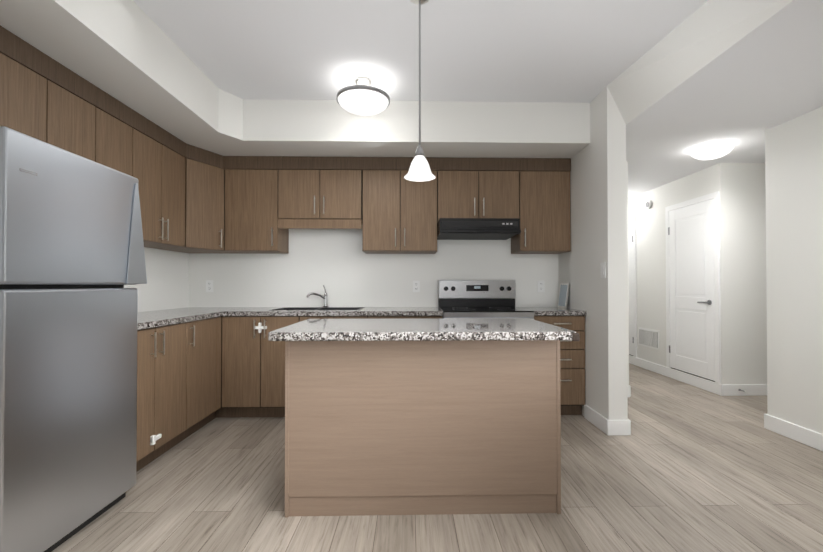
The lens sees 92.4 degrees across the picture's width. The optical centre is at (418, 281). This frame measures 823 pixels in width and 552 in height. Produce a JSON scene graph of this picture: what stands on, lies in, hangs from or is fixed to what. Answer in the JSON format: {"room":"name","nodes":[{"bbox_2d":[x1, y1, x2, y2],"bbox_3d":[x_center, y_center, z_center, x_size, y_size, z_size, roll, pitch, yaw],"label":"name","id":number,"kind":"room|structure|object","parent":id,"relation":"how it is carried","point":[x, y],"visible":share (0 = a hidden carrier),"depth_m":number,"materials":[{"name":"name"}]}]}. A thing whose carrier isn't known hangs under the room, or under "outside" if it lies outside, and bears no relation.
{"room":"kitchen","nodes":[
{"label":"kitchen","id":0,"kind":"room"},
{"bbox_2d":[124,247,187,311],"bbox_3d":[-2.255,-0.264,0.321,0.100,2.800,7.400,0,-1,-1],"label":"wall","id":1,"kind":"structure","parent":0,"point":[166,287],"depth_m":3.52,"materials":[{"name":"white paint"}]},
{"bbox_2d":[0,0,822,198],"bbox_3d":[1.402,-1.409,1.762,7.475,0.480,10.100,0,-1,-1],"label":"ceiling","id":2,"kind":"structure","parent":0,"point":[744,93],"depth_m":2.62,"materials":[{"name":"white paint"}]},
{"bbox_2d":[0,26,51,144],"bbox_3d":[-2.074,-0.886,1.874,0.325,0.557,0.314,0,-1,-1],"label":"upper cabinet","id":3,"kind":"object","parent":2,"relation":"hanging from","point":[25,71],"depth_m":1.92,"materials":[{"name":"brown wood"}]},
{"bbox_2d":[52,59,99,163],"bbox_3d":[-2.080,-0.883,2.188,0.325,0.557,0.314,0,-1,-1],"label":"upper cabinet","id":4,"kind":"object","parent":2,"relation":"hanging from","point":[75,100],"depth_m":2.20,"materials":[{"name":"brown wood"}]},
{"bbox_2d":[100,89,135,177],"bbox_3d":[-2.087,-0.725,2.502,0.325,0.865,0.313,0,-1,-1],"label":"upper cabinet","id":5,"kind":"object","parent":2,"relation":"hanging from","point":[117,120],"depth_m":2.52,"materials":[{"name":"brown wood"}]},
{"bbox_2d":[136,112,187,249],"bbox_3d":[-2.097,-0.721,2.972,0.325,0.865,0.627,0,-1,-1],"label":"upper cabinet","id":6,"kind":"object","parent":2,"relation":"hanging from","point":[161,157],"depth_m":2.98,"materials":[{"name":"brown wood"}]},
{"bbox_2d":[168,144,223,253],"bbox_3d":[-2.030,-0.714,3.609,0.488,0.865,0.640,0,-1,-1],"label":"upper cabinet","id":7,"kind":"object","parent":2,"relation":"hanging from","point":[193,199],"depth_m":3.39,"materials":[{"name":"brown wood"}]},
{"bbox_2d":[208,151,223,249],"bbox_3d":[-1.864,-0.717,3.454,0.182,0.863,0.316,0,-1,-1],"label":"upper cabinet","id":8,"kind":"object","parent":2,"relation":"hanging from","point":[215,161],"depth_m":3.53,"materials":[{"name":"brown wood"}]},
{"bbox_2d":[224,156,291,253],"bbox_3d":[-1.541,-0.712,3.777,0.493,0.865,0.325,0,-1,-1],"label":"upper cabinet","id":9,"kind":"object","parent":2,"relation":"hanging from","point":[252,224],"depth_m":3.61,"materials":[{"name":"brown wood"}]},
{"bbox_2d":[280,156,363,225],"bbox_3d":[-0.910,-0.858,3.792,0.764,0.573,0.325,0,-1,-1],"label":"upper cabinet","id":10,"kind":"object","parent":2,"relation":"hanging from","point":[315,191],"depth_m":3.63,"materials":[{"name":"brown wood"}]},
{"bbox_2d":[338,90,387,115],"bbox_3d":[-0.411,-1.302,2.947,0.374,0.076,0.374,0,-1,-1],"label":"shade","id":11,"kind":"object","parent":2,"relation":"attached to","point":[363,102],"visible":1,"depth_m":2.86,"materials":[{"name":"white glass"}]},
{"bbox_2d":[336,77,389,107],"bbox_3d":[-0.411,-1.417,2.949,0.396,0.156,0.396,0,-1,-1],"label":"kitchen ceiling light","id":12,"kind":"object","parent":2,"relation":"attached to","point":[363,83],"visible":0.58,"depth_m":2.83,"materials":[{"name":"silver metal"}]},
{"bbox_2d":[360,157,439,253],"bbox_3d":[-0.173,-0.712,3.807,0.694,0.865,0.325,0,-1,-1],"label":"upper cabinet","id":13,"kind":"object","parent":2,"relation":"hanging from","point":[401,215],"depth_m":3.64,"materials":[{"name":"brown wood"}]},
{"bbox_2d":[410,0,428,156],"bbox_3d":[0.007,-1.078,2.069,0.120,0.853,0.120,0,-1,-1],"label":"pendant light","id":14,"kind":"object","parent":2,"relation":"hanging from","point":[419,151],"visible":0.92,"depth_m":2.06,"materials":[{"name":"silver metal"}]},
{"bbox_2d":[440,157,519,217],"bbox_3d":[0.557,-0.853,3.824,0.763,0.582,0.325,0,-1,-1],"label":"upper cabinet","id":15,"kind":"object","parent":2,"relation":"hanging from","point":[469,187],"depth_m":3.66,"materials":[{"name":"brown wood"}]},
{"bbox_2d":[437,218,520,239],"bbox_3d":[0.542,-0.488,3.728,0.723,0.138,0.506,0,-1,-1],"label":"range hood","id":16,"kind":"object","parent":15,"relation":"attached to","point":[477,228],"visible":0.85,"depth_m":3.50,"materials":[{"name":"black metal"}]},
{"bbox_2d":[511,158,570,253],"bbox_3d":[1.180,-0.712,3.836,0.480,0.865,0.325,0,-1,-1],"label":"upper cabinet","id":17,"kind":"object","parent":2,"relation":"hanging from","point":[545,191],"depth_m":3.67,"materials":[{"name":"brown wood"}]},
{"bbox_2d":[690,142,733,159],"bbox_3d":[2.689,-1.169,3.618,0.330,0.095,0.330,0,-1,-1],"label":"shade","id":18,"kind":"object","parent":2,"relation":"attached to","point":[711,151],"visible":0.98,"depth_m":3.53,"materials":[{"name":"white glass"}]},
{"bbox_2d":[404,155,435,181],"bbox_3d":[0.007,-0.599,2.064,0.166,0.112,0.166,0,-1,-1],"label":"shade","id":19,"kind":"object","parent":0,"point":[419,170],"visible":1,"depth_m":2.04,"materials":[{"name":"white glass"}]},
{"bbox_2d":[52,363,822,551],"bbox_3d":[1.392,1.181,1.735,7.495,0.060,10.100,0,-1,-1],"label":"floor","id":20,"kind":"structure","parent":0,"point":[684,467],"depth_m":2.09,"materials":[{"name":"brown wood"}]},
{"bbox_2d":[0,126,146,551],"bbox_3d":[-1.828,0.294,1.776,0.759,1.715,0.722,0,-1,-1],"label":"fridge","id":21,"kind":"object","parent":20,"relation":"on","point":[72,258],"visible":1,"depth_m":1.68,"materials":[{"name":"grey metal"}]},
{"bbox_2d":[136,326,159,471],"bbox_3d":[-1.937,0.719,2.290,0.615,0.876,0.298,0,-1,-1],"label":"base cabinet","id":22,"kind":"object","parent":20,"relation":"on","point":[148,340],"depth_m":2.39,"materials":[{"name":"brown wood"}]},
{"bbox_2d":[160,321,191,455],"bbox_3d":[-1.944,0.723,2.612,0.615,0.876,0.348,0,-1,-1],"label":"base cabinet","id":23,"kind":"object","parent":20,"relation":"on","point":[175,339],"depth_m":2.66,"materials":[{"name":"brown wood"}]},
{"bbox_2d":[137,310,225,329],"bbox_3d":[-1.925,0.266,2.703,0.660,0.038,1.110,0,-1,-1],"label":"countertop","id":24,"kind":"structure","parent":23,"relation":"on","point":[150,319],"depth_m":2.84,"materials":[{"name":"stone"}]},
{"bbox_2d":[188,317,215,435],"bbox_3d":[-1.953,0.727,3.001,0.615,0.876,0.430,0,-1,-1],"label":"base cabinet","id":25,"kind":"object","parent":20,"relation":"on","point":[194,376],"depth_m":3.02,"materials":[{"name":"brown wood"}]},
{"bbox_2d":[216,316,299,417],"bbox_3d":[-1.344,0.733,3.582,0.666,0.876,0.694,0,-1,-1],"label":"base cabinet","id":26,"kind":"object","parent":20,"relation":"on","point":[250,367],"depth_m":3.31,"materials":[{"name":"brown wood"}]},
{"bbox_2d":[300,316,367,321],"bbox_3d":[-0.726,0.733,3.634,0.572,0.876,0.615,0,-1,-1],"label":"base cabinet","id":27,"kind":"object","parent":20,"relation":"on","point":[302,318],"depth_m":3.33,"materials":[{"name":"brown wood"}]},
{"bbox_2d":[368,316,442,318],"bbox_3d":[-0.119,0.734,3.648,0.641,0.876,0.615,0,-1,-1],"label":"base cabinet","id":28,"kind":"object","parent":20,"relation":"on","point":[369,317],"depth_m":3.35,"materials":[{"name":"brown wood"}]},
{"bbox_2d":[166,307,442,315],"bbox_3d":[-1.037,0.332,3.621,2.476,0.157,0.638,0,-1,-1],"label":"countertop","id":29,"kind":"structure","parent":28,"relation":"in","point":[230,311],"depth_m":3.33,"materials":[{"name":"stone"}]},
{"bbox_2d":[306,285,328,306],"bbox_3d":[-0.972,0.145,3.829,0.186,0.217,0.186,0,-1,-1],"label":"faucet","id":30,"kind":"object","parent":29,"relation":"on","point":[325,297],"visible":1,"depth_m":3.87,"materials":[{"name":"silver metal"}]},
{"bbox_2d":[285,340,560,516],"bbox_3d":[0.021,0.719,2.235,1.359,0.874,0.585,0,-1,-1],"label":"kitchen island","id":31,"kind":"object","parent":20,"relation":"on","point":[416,427],"visible":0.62,"depth_m":1.95,"materials":[{"name":"brown wood"}]},
{"bbox_2d":[268,318,579,340],"bbox_3d":[0.019,0.261,2.187,1.444,0.044,0.756,0,-1,-1],"label":"island countertop","id":32,"kind":"structure","parent":31,"relation":"on","point":[463,329],"depth_m":1.88,"materials":[{"name":"stone"}]},
{"bbox_2d":[438,280,533,319],"bbox_3d":[0.587,0.578,3.598,0.764,1.185,0.730,0,-1,-1],"label":"stove","id":33,"kind":"object","parent":20,"relation":"on","point":[476,298],"visible":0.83,"depth_m":3.88,"materials":[{"name":"silver metal"}]},
{"bbox_2d":[533,315,584,414],"bbox_3d":[1.197,0.734,3.659,0.453,0.875,0.648,0,-1,-1],"label":"drawers","id":34,"kind":"object","parent":20,"relation":"on","point":[572,372],"visible":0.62,"depth_m":3.37,"materials":[{"name":"brown wood"}]},
{"bbox_2d":[518,307,586,314],"bbox_3d":[1.197,0.275,3.670,0.456,0.038,0.638,0,-1,-1],"label":"countertop","id":35,"kind":"structure","parent":34,"relation":"on","point":[551,311],"depth_m":3.35,"materials":[{"name":"stone"}]},
{"bbox_2d":[558,283,569,307],"bbox_3d":[1.397,0.137,3.797,0.042,0.240,0.200,0,-1,-1],"label":"photo frame","id":36,"kind":"object","parent":35,"relation":"on","point":[563,295],"visible":1,"depth_m":3.77,"materials":[{"name":"silver metal"}]},
{"bbox_2d":[188,163,763,383],"bbox_3d":[1.412,-0.225,4.066,7.355,2.800,0.130,0,-1,-1],"label":"wall","id":37,"kind":"structure","parent":0,"point":[335,259],"depth_m":3.96,"materials":[{"name":"white paint"}]},
{"bbox_2d":[206,280,212,291],"bbox_3d":[-2.074,0.049,3.917,0.072,0.116,0.009,0,-1,-1],"label":"electrical outlet","id":38,"kind":"object","parent":37,"relation":"attached to","point":[209,285],"visible":1,"depth_m":3.92,"materials":[{"name":"white plastic"}]},
{"bbox_2d":[413,281,419,291],"bbox_3d":[-0.021,0.052,3.962,0.072,0.116,0.009,0,-1,-1],"label":"electrical outlet","id":39,"kind":"object","parent":37,"relation":"attached to","point":[416,286],"visible":1,"depth_m":3.96,"materials":[{"name":"white plastic"}]},
{"bbox_2d":[537,281,544,291],"bbox_3d":[1.241,0.053,3.989,0.072,0.116,0.009,0,-1,-1],"label":"electrical outlet","id":40,"kind":"object","parent":37,"relation":"attached to","point":[540,286],"visible":1,"depth_m":3.99,"materials":[{"name":"white plastic"}]},
{"bbox_2d":[725,384,766,395],"bbox_3d":[4.068,1.118,4.065,1.844,0.115,0.015,0,-1,-1],"label":"baseboard","id":41,"kind":"structure","parent":37,"relation":"attached to","point":[730,389],"depth_m":4.04,"materials":[{"name":"white wood"}]},
{"bbox_2d":[556,86,631,419],"bbox_3d":[1.504,-0.231,3.498,0.145,2.800,0.990,0,-1,-1],"label":"wall","id":42,"kind":"structure","parent":0,"point":[601,208],"depth_m":3.10,"materials":[{"name":"white paint"}]},
{"bbox_2d":[584,404,611,434],"bbox_3d":[1.430,1.109,3.172,0.016,0.115,0.401,0,-1,-1],"label":"baseboard","id":43,"kind":"structure","parent":42,"relation":"attached to","point":[605,425],"depth_m":3.12,"materials":[{"name":"white wood"}]},
{"bbox_2d":[600,262,605,277],"bbox_3d":[1.435,-0.084,3.067,0.009,0.122,0.075,0,-1,-1],"label":"light switch","id":44,"kind":"object","parent":42,"relation":"attached to","point":[603,269],"visible":1,"depth_m":3.05,"materials":[{"name":"white plastic"}]},
{"bbox_2d":[612,419,630,434],"bbox_3d":[1.587,1.112,3.481,0.020,0.115,1.015,0,-1,-1],"label":"baseboard","id":45,"kind":"structure","parent":42,"relation":"attached to","point":[624,426],"depth_m":2.97,"materials":[{"name":"white wood"}]},
{"bbox_2d":[607,0,792,123],"bbox_3d":[1.582,-1.378,-0.085,0.145,0.300,6.200,0,-1,-1],"label":"header","id":46,"kind":"object","parent":42,"relation":"attached to","point":[705,34],"visible":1,"depth_m":2.28,"materials":[{"name":"white paint"}]},
{"bbox_2d":[632,163,735,383],"bbox_3d":[3.140,-0.210,5.453,0.100,2.800,2.770,0,-1,-1],"label":"wall","id":47,"kind":"structure","parent":0,"point":[650,223],"depth_m":4.96,"materials":[{"name":"white paint"}]},
{"bbox_2d":[628,216,636,356],"bbox_3d":[3.039,0.084,5.993,0.073,1.990,0.844,0,-1,-1],"label":"hall door","id":48,"kind":"structure","parent":47,"relation":"in","point":[632,288],"depth_m":5.65,"materials":[{"name":"white"}]},
{"bbox_2d":[645,200,651,208],"bbox_3d":[3.074,-1.022,5.266,0.036,0.110,0.110,0,-1,-1],"label":"smoke detector","id":49,"kind":"object","parent":47,"relation":"attached to","point":[648,204],"visible":1,"depth_m":5.25,"materials":[{"name":"grey plastic"}]},
{"bbox_2d":[638,327,658,349],"bbox_3d":[3.085,0.763,5.292,0.012,0.250,0.450,0,-1,-1],"label":"air vent","id":50,"kind":"object","parent":47,"relation":"attached to","point":[649,338],"visible":1,"depth_m":5.28,"materials":[{"name":"white plastic"}]},
{"bbox_2d":[629,355,724,395],"bbox_3d":[3.085,1.132,5.380,0.020,0.115,2.686,0,-1,-1],"label":"baseboard","id":51,"kind":"structure","parent":47,"relation":"attached to","point":[713,387],"depth_m":4.63,"materials":[{"name":"white wood"}]},
{"bbox_2d":[665,191,720,383],"bbox_3d":[3.072,0.068,4.489,0.073,1.990,0.844,0,-1,-1],"label":"hall door","id":52,"kind":"structure","parent":47,"relation":"in","point":[693,319],"depth_m":4.42,"materials":[{"name":"white wood"}]},
{"bbox_2d":[760,106,822,433],"bbox_3d":[2.887,-0.267,-0.018,0.120,2.800,6.300,0,-1,-1],"label":"wall","id":53,"kind":"structure","parent":0,"point":[771,250],"depth_m":2.91,"materials":[{"name":"white paint"}]},
{"bbox_2d":[764,414,822,450],"bbox_3d":[2.822,1.075,-0.025,0.020,0.115,6.316,0,-1,-1],"label":"baseboard","id":54,"kind":"structure","parent":53,"relation":"attached to","point":[808,437],"depth_m":2.88,"materials":[{"name":"white wood"}]}
]}

